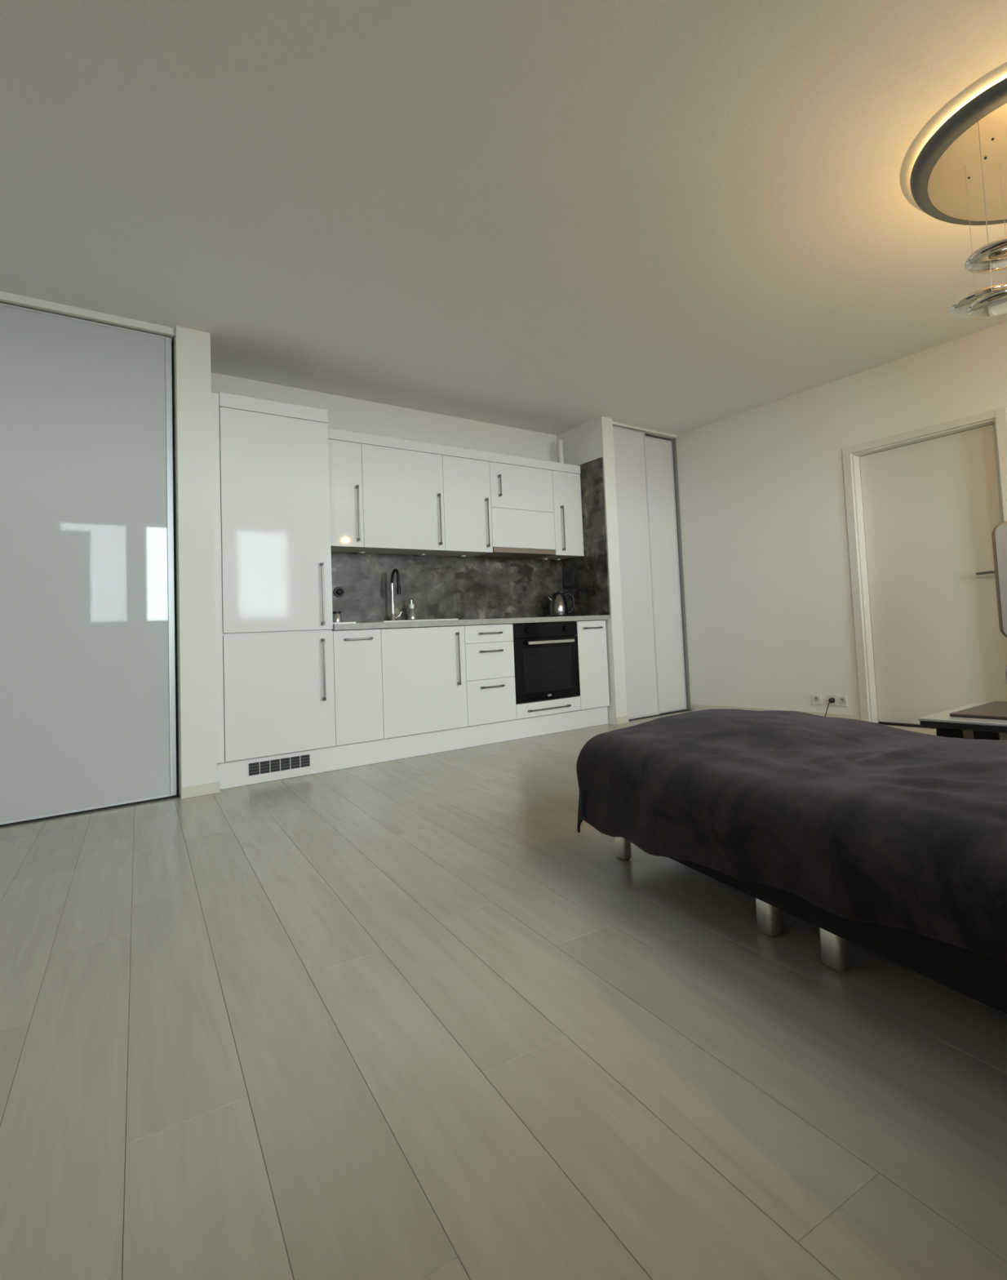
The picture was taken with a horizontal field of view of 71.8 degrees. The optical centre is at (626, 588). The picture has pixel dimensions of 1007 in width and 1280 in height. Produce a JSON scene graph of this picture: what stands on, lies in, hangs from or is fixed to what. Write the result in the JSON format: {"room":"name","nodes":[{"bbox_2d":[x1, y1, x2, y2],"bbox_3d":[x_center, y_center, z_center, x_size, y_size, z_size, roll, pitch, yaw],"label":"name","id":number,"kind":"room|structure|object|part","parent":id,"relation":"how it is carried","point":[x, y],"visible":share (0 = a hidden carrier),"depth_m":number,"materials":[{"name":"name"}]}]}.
{"room":"studio apartment","nodes":[
{"label":"studio apartment","id":0,"kind":"room"},
{"bbox_2d":[171,325,217,798],"bbox_3d":[-2.583,-0.143,3.997,0.164,2.585,0.635,0,-4,-41],"label":"wall pillar","id":1,"kind":"structure","parent":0,"point":[193,494],"depth_m":3.76,"materials":[{"name":"paint"}]},
{"bbox_2d":[181,782,220,799],"bbox_3d":[-2.303,1.091,3.683,0.180,0.058,0.012,0,-4,-41],"label":"baseboard","id":2,"kind":"structure","parent":1,"relation":"attached to","point":[211,788],"depth_m":3.68,"materials":[{"name":"beige wood"}]},
{"bbox_2d":[210,372,557,462],"bbox_3d":[-2.148,-0.112,4.902,6.290,2.585,0.150,0,-4,-41],"label":"wall","id":3,"kind":"structure","parent":0,"point":[344,413],"depth_m":5.28,"materials":[{"name":"paint"}]},
{"bbox_2d":[328,439,364,552],"bbox_3d":[-2.026,-0.665,4.699,0.296,0.791,0.371,0,-4,-41],"label":"upper cabinet","id":4,"kind":"object","parent":3,"relation":"attached to","point":[345,471],"visible":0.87,"depth_m":4.61,"materials":[{"name":"white laminate"}]},
{"bbox_3d":[-1.828,-0.512,4.633,0.013,0.382,0.034,0,-4,-41],"label":"handle","id":5,"kind":"part","parent":4,"relation":"part of","materials":[{"name":"silver metal"}]},
{"bbox_2d":[328,427,581,474],"bbox_3d":[-1.237,-1.036,5.242,2.199,0.072,0.021,0,-4,-41],"label":"crown molding","id":6,"kind":"structure","parent":4,"relation":"on","point":[333,433],"depth_m":5.12,"materials":[{"name":"white paint"}]},
{"bbox_2d":[347,444,445,555],"bbox_3d":[-1.690,-0.664,4.995,0.599,0.791,0.371,0,-4,-41],"label":"upper cabinet","id":7,"kind":"object","parent":3,"relation":"attached to","point":[403,500],"visible":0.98,"depth_m":4.87,"materials":[{"name":"white"}]},
{"bbox_2d":[356,551,367,554],"bbox_3d":[-1.916,-0.257,4.927,0.072,0.011,0.072,0,-4,-41],"label":"light","id":8,"kind":"object","parent":7,"relation":"attached to","point":[358,553],"visible":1,"depth_m":4.91,"materials":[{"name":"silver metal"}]},
{"bbox_2d":[417,553,427,555],"bbox_3d":[-1.567,-0.256,5.234,0.072,0.011,0.072,0,-4,-41],"label":"light","id":9,"kind":"object","parent":7,"relation":"attached to","point":[420,554],"visible":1,"depth_m":5.21,"materials":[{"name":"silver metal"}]},
{"bbox_3d":[-1.379,-0.511,5.028,0.013,0.382,0.034,0,-4,-41],"label":"handle","id":10,"kind":"part","parent":7,"relation":"part of","materials":[{"name":"silver metal"}]},
{"bbox_2d":[331,551,563,622],"bbox_3d":[-1.407,0.002,5.432,2.199,0.534,0.012,0,-4,-41],"label":"backsplash","id":11,"kind":"structure","parent":3,"relation":"attached to","point":[441,587],"depth_m":5.39,"materials":[{"name":"stone"}]},
{"bbox_2d":[333,586,344,597],"bbox_3d":[-2.038,0.024,4.837,0.076,0.076,0.042,0,-4,-41],"label":"wall socket","id":12,"kind":"object","parent":11,"relation":"attached to","point":[338,592],"visible":1,"depth_m":4.83,"materials":[{"name":"black plastic"}]},
{"bbox_3d":[-1.801,0.001,5.086,1.150,0.534,0.012,0,-4,-41],"label":"stone panel","id":13,"kind":"part","parent":11,"relation":"part of","materials":[{"name":"stone"}]},
{"bbox_3d":[-0.976,0.002,5.813,1.048,0.534,0.012,0,-4,-41],"label":"stone panel","id":14,"kind":"part","parent":11,"relation":"part of","materials":[{"name":"stone"}]},
{"bbox_2d":[427,454,493,556],"bbox_3d":[-1.315,-0.664,5.326,0.399,0.791,0.371,0,-4,-41],"label":"upper cabinet","id":15,"kind":"object","parent":3,"relation":"attached to","point":[466,482],"visible":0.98,"depth_m":5.21,"materials":[{"name":"white"}]},
{"bbox_2d":[458,555,467,557],"bbox_3d":[-1.312,-0.256,5.459,0.072,0.011,0.072,0,-4,-41],"label":"light","id":16,"kind":"object","parent":15,"relation":"attached to","point":[460,556],"visible":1,"depth_m":5.43,"materials":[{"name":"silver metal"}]},
{"bbox_3d":[-1.080,-0.511,5.291,0.013,0.382,0.034,0,-4,-41],"label":"handle","id":17,"kind":"part","parent":15,"relation":"part of","materials":[{"name":"silver metal"}]},
{"bbox_2d":[489,462,555,550],"bbox_3d":[-0.940,-0.679,5.657,0.599,0.759,0.371,0,-4,-41],"label":"upper cabinet","id":18,"kind":"object","parent":3,"relation":"attached to","point":[522,497],"visible":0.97,"depth_m":5.53,"materials":[{"name":"white"}]},
{"bbox_3d":[-1.003,-0.813,5.390,0.013,0.173,0.034,0,-4,-41],"label":"handle","id":19,"kind":"part","parent":18,"relation":"part of","materials":[{"name":"silver metal"}]},
{"bbox_2d":[474,546,555,559],"bbox_3d":[-0.929,-0.290,5.644,0.590,0.040,0.333,0,-4,-41],"label":"hood","id":20,"kind":"object","parent":18,"relation":"attached to","point":[505,553],"visible":0.97,"depth_m":5.57,"materials":[{"name":"silver metal"}]},
{"bbox_3d":[-0.853,-0.818,5.558,0.598,0.360,0.019,0,-4,-41],"label":"door","id":21,"kind":"part","parent":18,"relation":"part of","materials":[{"name":"white paint"}]},
{"bbox_3d":[-0.836,-0.481,5.538,0.598,0.312,0.019,0,-4,-41],"label":"door","id":22,"kind":"part","parent":18,"relation":"part of","materials":[{"name":"white paint"}]},
{"bbox_2d":[534,470,584,559],"bbox_3d":[-0.602,-0.663,5.954,0.299,0.791,0.371,0,-4,-41],"label":"upper cabinet","id":23,"kind":"object","parent":3,"relation":"attached to","point":[566,486],"visible":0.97,"depth_m":5.84,"materials":[{"name":"white laminate"}]},
{"bbox_2d":[556,439,564,463],"bbox_3d":[-0.590,-1.188,6.085,0.060,0.268,0.060,0,-4,-41],"label":"duct","id":24,"kind":"object","parent":23,"relation":"attached to","point":[560,442],"visible":0.9,"depth_m":6.07,"materials":[{"name":"white plastic"}]},
{"bbox_3d":[-0.538,-0.510,5.768,0.013,0.382,0.034,0,-4,-41],"label":"handle","id":25,"kind":"part","parent":23,"relation":"part of","materials":[{"name":"silver metal"}]},
{"bbox_3d":[-0.506,-0.638,5.845,0.298,0.719,0.019,0,-4,-41],"label":"door","id":26,"kind":"part","parent":23,"relation":"part of","materials":[{"name":"white paint"}]},
{"bbox_2d":[0,710,1006,1279],"bbox_3d":[-0.020,0.994,2.484,6.290,0.120,6.400,0,-4,-41],"label":"floor","id":27,"kind":"structure","parent":0,"point":[404,1019],"depth_m":1.27,"materials":[{"name":"beige wood"}]},
{"bbox_2d":[0,793,179,827],"bbox_3d":[-3.181,1.125,3.045,1.988,0.012,0.075,0,-4,-41],"label":"door track","id":28,"kind":"object","parent":27,"relation":"on","point":[177,795],"visible":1,"depth_m":3.42,"materials":[{"name":"grey metal"}]},
{"bbox_2d":[0,302,177,824],"bbox_3d":[-2.878,-0.144,3.420,1.015,2.525,0.030,0,-4,-41],"label":"sliding door","id":29,"kind":"structure","parent":28,"relation":"on","point":[88,722],"depth_m":3.49,"materials":[{"name":"white glass"}]},
{"bbox_3d":[-2.941,-1.398,3.493,0.955,0.010,0.027,0,-4,-41],"label":"rail","id":30,"kind":"part","parent":29,"relation":"part of","materials":[{"name":"silver metal"}]},
{"bbox_3d":[-2.814,1.108,3.345,0.955,0.012,0.027,0,-4,-41],"label":"rail","id":31,"kind":"part","parent":29,"relation":"part of","materials":[{"name":"silver metal"}]},
{"bbox_2d":[211,391,336,763],"bbox_3d":[-2.269,-0.059,4.255,0.647,2.110,0.619,0,-4,-41],"label":"tall cabinet","id":32,"kind":"object","parent":27,"relation":"on","point":[274,646],"visible":0.98,"depth_m":4.03,"materials":[{"name":"white laminate"}]},
{"bbox_3d":[-2.127,-1.090,4.131,0.600,0.082,0.020,0,-4,-41],"label":"cornice panel","id":33,"kind":"part","parent":32,"relation":"part of","materials":[{"name":"white paint"}]},
{"bbox_3d":[-2.092,-0.396,4.090,0.598,1.304,0.019,0,-4,-41],"label":"door","id":34,"kind":"part","parent":32,"relation":"part of","materials":[{"name":"white paint"}]},
{"bbox_3d":[-2.041,0.620,4.030,0.598,0.705,0.019,0,-4,-41],"label":"door","id":35,"kind":"part","parent":32,"relation":"part of","materials":[{"name":"white paint"}]},
{"bbox_3d":[-1.876,0.032,4.201,0.013,0.385,0.034,0,-4,-41],"label":"handle","id":36,"kind":"part","parent":32,"relation":"part of","materials":[{"name":"silver metal"}]},
{"bbox_3d":[-1.856,0.495,4.171,0.013,0.378,0.034,0,-4,-41],"label":"handle","id":37,"kind":"part","parent":32,"relation":"part of","materials":[{"name":"silver metal"}]},
{"bbox_2d":[333,629,383,746],"bbox_3d":[-1.879,0.639,4.527,0.299,0.710,0.619,0,-4,-41],"label":"base cabinet","id":38,"kind":"object","parent":27,"relation":"on","point":[357,660],"visible":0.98,"depth_m":4.32,"materials":[{"name":"white laminate"}]},
{"bbox_3d":[-1.701,0.320,4.325,0.172,0.013,0.034,0,-4,-41],"label":"handle","id":39,"kind":"part","parent":38,"relation":"part of","materials":[{"name":"silver metal"}]},
{"bbox_2d":[332,614,608,631],"bbox_3d":[-1.184,0.264,5.188,2.210,0.039,0.603,0,-4,-41],"label":"countertop","id":40,"kind":"structure","parent":38,"relation":"on","point":[354,626],"depth_m":4.81,"materials":[{"name":"white laminate"}]},
{"bbox_2d":[332,611,342,622],"bbox_3d":[-2.029,0.211,4.766,0.064,0.102,0.064,0,-4,-41],"label":"storage jar","id":41,"kind":"object","parent":40,"relation":"on","point":[337,616],"visible":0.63,"depth_m":4.74,"materials":[{"name":"grey"}]},
{"bbox_3d":[-2.031,0.169,4.768,0.056,0.017,0.056,0,-4,-41],"label":"lid","id":42,"kind":"part","parent":41,"relation":"part of","materials":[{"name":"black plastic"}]},
{"bbox_2d":[333,622,355,623],"bbox_3d":[-1.938,0.238,4.549,0.160,0.014,0.280,0,-4,-41],"label":"chopping board","id":43,"kind":"object","parent":40,"relation":"on","point":[335,622],"visible":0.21,"depth_m":4.45,"materials":[{"name":"white plastic"}]},
{"bbox_2d":[390,568,401,620],"bbox_3d":[-1.701,0.051,4.998,0.089,0.393,0.143,-2,-4,-17],"label":"kitchen faucet","id":44,"kind":"object","parent":40,"relation":"on","point":[393,617],"visible":0.82,"depth_m":5.02,"materials":[{"name":"silver metal"}]},
{"bbox_2d":[368,618,458,629],"bbox_3d":[-1.558,0.322,4.878,0.545,0.177,0.455,0,-4,-41],"label":"sink","id":45,"kind":"object","parent":40,"relation":"in","point":[438,619],"visible":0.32,"depth_m":4.70,"materials":[{"name":"silver metal"}]},
{"bbox_2d":[407,597,417,620],"bbox_3d":[-1.609,0.160,5.110,0.072,0.178,0.066,-4,-3,11],"label":"soap dispenser","id":46,"kind":"object","parent":45,"relation":"on","point":[411,615],"visible":0.84,"depth_m":5.09,"materials":[{"name":"grey"}]},
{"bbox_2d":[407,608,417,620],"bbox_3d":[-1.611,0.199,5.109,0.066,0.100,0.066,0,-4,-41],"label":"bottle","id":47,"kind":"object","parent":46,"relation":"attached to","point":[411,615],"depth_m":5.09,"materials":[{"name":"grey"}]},
{"bbox_2d":[381,626,449,629],"bbox_3d":[-1.554,0.328,4.878,0.466,0.165,0.376,0,-4,-41],"label":"basin","id":48,"kind":"object","parent":45,"relation":"in","point":[437,626],"depth_m":4.73,"materials":[{"name":"white ceramic"}]},
{"bbox_2d":[547,591,575,617],"bbox_3d":[-0.568,0.137,5.847,0.228,0.230,0.160,0,-4,-41],"label":"kettle","id":49,"kind":"object","parent":40,"relation":"on","point":[558,602],"visible":0.89,"depth_m":5.78,"materials":[{"name":"silver metal"}]},
{"bbox_3d":[-0.588,0.044,5.838,0.104,0.044,0.104,0,-4,-41],"label":"lid","id":50,"kind":"part","parent":49,"relation":"part of","materials":[{"name":"black plastic"}]},
{"bbox_3d":[-0.493,0.124,5.864,0.099,0.185,0.027,-2,-4,-19],"label":"handle","id":51,"kind":"part","parent":49,"relation":"part of","materials":[{"name":"black plastic"}]},
{"bbox_2d":[216,706,608,789],"bbox_3d":[-1.231,1.053,4.745,2.852,0.150,0.024,0,-4,-41],"label":"plinth","id":52,"kind":"object","parent":27,"relation":"on","point":[237,773],"visible":0.82,"depth_m":4.47,"materials":[{"name":"white paint"}]},
{"bbox_2d":[248,754,310,775],"bbox_3d":[-2.045,1.040,4.019,0.330,0.069,0.004,0,-4,-41],"label":"floor vent","id":53,"kind":"object","parent":52,"relation":"in","point":[282,764],"depth_m":4.02,"materials":[{"name":"grey metal"}]},
{"bbox_2d":[381,626,467,738],"bbox_3d":[-1.541,0.641,4.824,0.599,0.708,0.619,0,-4,-41],"label":"base cabinet","id":54,"kind":"object","parent":27,"relation":"on","point":[424,685],"visible":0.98,"depth_m":4.60,"materials":[{"name":"white laminate"}]},
{"bbox_3d":[-1.178,0.490,4.769,0.013,0.368,0.034,0,-4,-41],"label":"handle","id":55,"kind":"part","parent":54,"relation":"part of","materials":[{"name":"silver metal"}]},
{"bbox_2d":[464,623,516,726],"bbox_3d":[-1.166,0.640,5.155,0.399,0.710,0.619,0,-4,-41],"label":"base cabinet","id":56,"kind":"object","parent":27,"relation":"on","point":[489,648],"visible":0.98,"depth_m":4.94,"materials":[{"name":"white laminate"}]},
{"bbox_3d":[-1.005,0.330,4.973,0.398,0.126,0.019,0,-4,-41],"label":"drawer","id":57,"kind":"part","parent":56,"relation":"part of","materials":[{"name":"white paint"}]},
{"bbox_3d":[-0.995,0.526,4.961,0.398,0.262,0.019,0,-4,-41],"label":"drawer","id":58,"kind":"part","parent":56,"relation":"part of","materials":[{"name":"white paint"}]},
{"bbox_3d":[-0.988,0.324,4.953,0.180,0.013,0.034,0,-4,-41],"label":"handle","id":59,"kind":"part","parent":56,"relation":"part of","materials":[{"name":"silver metal"}]},
{"bbox_3d":[-0.981,0.816,4.944,0.398,0.315,0.019,0,-4,-41],"label":"drawer","id":60,"kind":"part","parent":56,"relation":"part of","materials":[{"name":"white laminate"}]},
{"bbox_3d":[-0.981,0.454,4.946,0.180,0.013,0.034,0,-4,-41],"label":"handle","id":61,"kind":"part","parent":56,"relation":"part of","materials":[{"name":"silver metal"}]},
{"bbox_3d":[-0.968,0.710,4.930,0.180,0.013,0.034,0,-4,-41],"label":"handle","id":62,"kind":"part","parent":56,"relation":"part of","materials":[{"name":"silver metal"}]},
{"bbox_2d":[511,621,581,719],"bbox_3d":[-0.790,0.641,5.485,0.599,0.710,0.619,0,-4,-41],"label":"base cabinet","id":63,"kind":"object","parent":27,"relation":"on","point":[529,709],"visible":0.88,"depth_m":5.25,"materials":[{"name":"white"}]},
{"bbox_2d":[512,622,580,703],"bbox_3d":[-0.776,0.583,5.469,0.594,0.592,0.600,0,-4,-41],"label":"oven","id":64,"kind":"object","parent":63,"relation":"in","point":[546,655],"visible":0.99,"depth_m":5.26,"materials":[{"name":"black glass"}]},
{"bbox_3d":[-0.752,0.320,5.169,0.042,0.042,0.015,0,-4,-41],"label":"knob","id":65,"kind":"part","parent":64,"relation":"part of","materials":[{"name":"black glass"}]},
{"bbox_3d":[-0.629,0.323,5.302,0.594,0.108,0.022,0,-4,-41],"label":"control panel","id":66,"kind":"part","parent":64,"relation":"part of","materials":[{"name":"black glass"}]},
{"bbox_3d":[-0.590,0.414,5.282,0.432,0.024,0.047,0,-4,-41],"label":"handle","id":67,"kind":"part","parent":64,"relation":"part of","materials":[{"name":"silver metal"}]},
{"bbox_3d":[-0.481,0.320,5.407,0.042,0.042,0.015,0,-4,-41],"label":"knob","id":68,"kind":"part","parent":64,"relation":"part of","materials":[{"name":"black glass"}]},
{"bbox_3d":[-0.600,0.920,5.269,0.598,0.107,0.019,0,-4,-41],"label":"drawer","id":69,"kind":"part","parent":63,"relation":"part of","materials":[{"name":"white laminate"}]},
{"bbox_3d":[-0.590,0.921,5.242,0.382,0.013,0.034,0,-4,-41],"label":"handle","id":70,"kind":"part","parent":63,"relation":"part of","materials":[{"name":"silver metal"}]},
{"bbox_2d":[574,620,609,710],"bbox_3d":[-0.453,0.641,5.782,0.299,0.710,0.619,0,-4,-41],"label":"base cabinet","id":71,"kind":"object","parent":27,"relation":"on","point":[592,634],"visible":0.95,"depth_m":5.57,"materials":[{"name":"white"}]},
{"bbox_3d":[-0.276,0.322,5.580,0.187,0.013,0.034,0,-4,-41],"label":"handle","id":72,"kind":"part","parent":71,"relation":"part of","materials":[{"name":"silver metal"}]},
{"bbox_2d":[628,709,692,720],"bbox_3d":[0.252,1.130,6.059,0.855,0.010,0.088,0,-4,-41],"label":"door track","id":73,"kind":"object","parent":27,"relation":"on","point":[683,710],"visible":0.57,"depth_m":6.11,"materials":[{"name":"grey metal"}]},
{"bbox_2d":[613,425,659,719],"bbox_3d":[0.052,-0.150,5.985,0.446,2.545,0.030,0,-4,-41],"label":"sliding door","id":74,"kind":"structure","parent":73,"relation":"on","point":[629,445],"depth_m":6.00,"materials":[{"name":"white lacquered glass"},{"name":"aluminium frame"}]},
{"bbox_3d":[-0.011,-1.413,6.059,0.414,0.010,0.027,0,-4,-41],"label":"rail","id":75,"kind":"part","parent":74,"relation":"part of","materials":[{"name":"silver metal"}]},
{"bbox_3d":[0.116,1.113,5.910,0.414,0.012,0.027,0,-4,-41],"label":"rail","id":76,"kind":"part","parent":74,"relation":"part of","materials":[{"name":"silver metal"}]},
{"bbox_2d":[644,435,687,713],"bbox_3d":[0.333,-0.138,6.282,0.409,2.529,0.030,0,-4,-41],"label":"sliding door","id":77,"kind":"structure","parent":73,"relation":"on","point":[660,455],"depth_m":6.29,"materials":[{"name":"white"}]},
{"bbox_3d":[0.270,-1.394,6.356,0.377,0.010,0.027,0,-4,-41],"label":"rail","id":78,"kind":"part","parent":77,"relation":"part of","materials":[{"name":"silver metal"}]},
{"bbox_3d":[0.397,1.116,6.208,0.377,0.012,0.027,0,-4,-41],"label":"rail","id":79,"kind":"part","parent":77,"relation":"part of","materials":[{"name":"silver metal"}]},
{"bbox_2d":[614,836,1006,1013],"bbox_3d":[0.872,0.669,1.695,0.945,0.345,2.120,-1,-4,-31],"label":"bed","id":80,"kind":"object","parent":27,"relation":"on","point":[982,978],"visible":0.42,"depth_m":1.38,"materials":[{"name":"black fabric"}]},
{"bbox_3d":[-0.013,0.878,2.338,0.039,0.094,0.060,-1,-4,-31],"label":"leg","id":81,"kind":"part","parent":80,"relation":"part of","materials":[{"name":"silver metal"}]},
{"bbox_3d":[0.357,0.823,1.721,0.039,0.094,0.060,-1,-4,-31],"label":"leg","id":82,"kind":"part","parent":80,"relation":"part of","materials":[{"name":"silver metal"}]},
{"bbox_2d":[576,708,1006,961],"bbox_3d":[0.834,0.573,1.703,1.138,0.388,2.305,-1,-4,-31],"label":"blanket","id":83,"kind":"object","parent":80,"relation":"on","point":[875,823],"visible":1,"depth_m":1.56,"materials":[{"name":"black fabric"}]},
{"bbox_3d":[0.468,0.806,1.536,0.039,0.094,0.060,-1,-4,-31],"label":"leg","id":84,"kind":"part","parent":80,"relation":"part of","materials":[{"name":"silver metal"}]},
{"bbox_2d":[918,701,1006,740],"bbox_3d":[1.714,0.646,2.417,0.555,0.392,1.100,0,-4,-41],"label":"coffee table","id":85,"kind":"object","parent":27,"relation":"on","point":[975,721],"visible":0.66,"depth_m":2.62,"materials":[{"name":"white wood"}]},
{"bbox_3d":[1.287,0.705,2.649,0.100,0.345,0.130,0,-4,-41],"label":"leg","id":86,"kind":"part","parent":85,"relation":"part of","materials":[{"name":"black paint"}]},
{"bbox_3d":[1.705,0.468,2.428,0.555,0.012,1.100,0,-4,-41],"label":"glass","id":87,"kind":"part","parent":85,"relation":"part of","materials":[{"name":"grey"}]},
{"bbox_3d":[1.538,0.705,2.871,0.100,0.345,0.130,0,-4,-41],"label":"leg","id":88,"kind":"part","parent":85,"relation":"part of","materials":[{"name":"black paint"}]},
{"bbox_2d":[992,521,1006,682],"bbox_3d":[2.114,0.274,3.346,0.559,1.201,0.559,-5,-4,28],"label":"desk chair","id":89,"kind":"object","parent":27,"relation":"on","point":[1000,531],"visible":0.89,"depth_m":3.23,"materials":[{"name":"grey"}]},
{"bbox_3d":[1.972,-0.051,3.137,0.454,0.534,0.032,-5,-4,28],"label":"backrest","id":90,"kind":"part","parent":89,"relation":"part of","materials":[{"name":"grey plastic"}]},
{"bbox_2d":[0,0,1006,439],"bbox_3d":[-0.158,-1.718,2.644,6.290,0.150,6.400,0,-4,-41],"label":"ceiling","id":91,"kind":"structure","parent":0,"point":[554,217],"depth_m":2.74,"materials":[{"name":"paint"}]},
{"bbox_2d":[0,290,175,341],"bbox_3d":[-3.302,-1.431,3.186,1.988,0.040,0.100,0,-4,-41],"label":"trim","id":92,"kind":"structure","parent":91,"relation":"attached to","point":[6,298],"depth_m":3.55,"materials":[{"name":"paint"}]},
{"bbox_2d":[910,77,1006,317],"bbox_3d":[1.627,-1.369,2.600,0.989,0.730,0.972,0,-4,-41],"label":"ceiling lamp","id":93,"kind":"object","parent":91,"relation":"attached to","point":[959,176],"visible":1,"depth_m":2.61,"materials":[{"name":"silver metal"}]},
{"bbox_3d":[1.618,-1.678,2.624,0.844,0.024,0.844,0,-4,-41],"label":"dish","id":94,"kind":"part","parent":93,"relation":"part of","materials":[{"name":"beige"}]},
{"bbox_2d":[556,416,627,724],"bbox_3d":[-0.320,-0.141,5.973,0.120,2.585,0.660,0,-4,-41],"label":"wall","id":95,"kind":"structure","parent":0,"point":[592,440],"depth_m":5.74,"materials":[{"name":"paint"}]},
{"bbox_2d":[561,457,610,616],"bbox_3d":[-0.389,-0.418,5.951,0.011,1.329,0.644,0,-4,-41],"label":"side splash","id":96,"kind":"object","parent":95,"relation":"attached to","point":[585,577],"visible":0.57,"depth_m":5.85,"materials":[{"name":"stone"}]},
{"bbox_2d":[616,715,629,724],"bbox_3d":[-0.035,1.092,5.647,0.130,0.058,0.012,0,-4,-41],"label":"baseboard","id":97,"kind":"structure","parent":95,"relation":"attached to","point":[621,720],"depth_m":5.64,"materials":[{"name":"beige"}]},
{"bbox_2d":[664,321,1006,719],"bbox_3d":[2.215,-0.351,4.592,0.150,2.585,6.100,0,-4,-41],"label":"wall","id":98,"kind":"structure","parent":0,"point":[769,599],"depth_m":5.49,"materials":[{"name":"paint"}]},
{"bbox_2d":[613,421,677,439],"bbox_3d":[0.126,-1.436,6.206,0.855,0.022,0.100,0,-4,-41],"label":"trim","id":99,"kind":"structure","parent":98,"relation":"attached to","point":[647,432],"depth_m":6.25,"materials":[{"name":"paint"}]},
{"bbox_2d":[670,438,691,709],"bbox_3d":[0.503,-0.142,6.417,0.009,2.555,0.080,0,-4,-41],"label":"trim","id":100,"kind":"structure","parent":98,"relation":"attached to","point":[674,441],"depth_m":6.39,"materials":[{"name":"grey"}]},
{"bbox_2d":[693,703,861,719],"bbox_3d":[1.172,1.030,5.652,0.013,0.060,1.685,0,-4,-41],"label":"baseboard","id":101,"kind":"structure","parent":98,"relation":"attached to","point":[696,707],"depth_m":5.68,"materials":[{"name":"beige"}]},
{"bbox_2d":[812,693,822,704],"bbox_3d":[1.476,0.864,5.301,0.019,0.080,0.080,0,-4,-41],"label":"wall socket","id":102,"kind":"object","parent":98,"relation":"attached to","point":[816,698],"visible":1,"depth_m":5.30,"materials":[{"name":"white plastic"}]},
{"bbox_2d":[828,694,848,706],"bbox_3d":[1.597,0.850,5.164,0.019,0.080,0.162,0,-4,-41],"label":"wall socket","id":103,"kind":"object","parent":98,"relation":"attached to","point":[840,700],"visible":0.97,"depth_m":5.15,"materials":[{"name":"white plastic"}]},
{"bbox_2d":[825,697,835,716],"bbox_3d":[1.277,0.908,4.695,0.091,0.179,1.162,-5,-4,28],"label":"power cord","id":104,"kind":"object","parent":103,"relation":"attached to","point":[831,700],"visible":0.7,"depth_m":5.17,"materials":[{"name":"black plastic"}]},
{"bbox_3d":[1.574,0.853,5.198,0.009,0.080,0.080,0,-4,-41],"label":"plate","id":105,"kind":"part","parent":103,"relation":"part of","materials":[{"name":"white plastic"}]},
{"bbox_3d":[1.628,0.846,5.136,0.009,0.080,0.080,0,-4,-41],"label":"plate","id":106,"kind":"part","parent":103,"relation":"part of","materials":[{"name":"white plastic"}]},
{"bbox_2d":[842,406,1006,724],"bbox_3d":[2.109,-0.073,4.694,0.156,2.052,1.151,0,-4,-41],"label":"door","id":107,"kind":"structure","parent":98,"relation":"in","point":[929,508],"depth_m":4.74,"materials":[{"name":"beige paint"}]},
{"bbox_3d":[2.343,-0.101,4.417,0.060,0.019,0.133,0,-4,-41],"label":"handle","id":108,"kind":"part","parent":107,"relation":"part of","materials":[{"name":"silver metal"}]},
{"bbox_2d":[879,721,920,725],"bbox_3d":[2.212,-0.086,4.786,0.099,2.320,1.415,0,-4,-41],"label":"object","id":109,"kind":"structure","parent":0,"point":[881,722],"depth_m":4.96,"materials":[{"name":"paint"}]}
]}

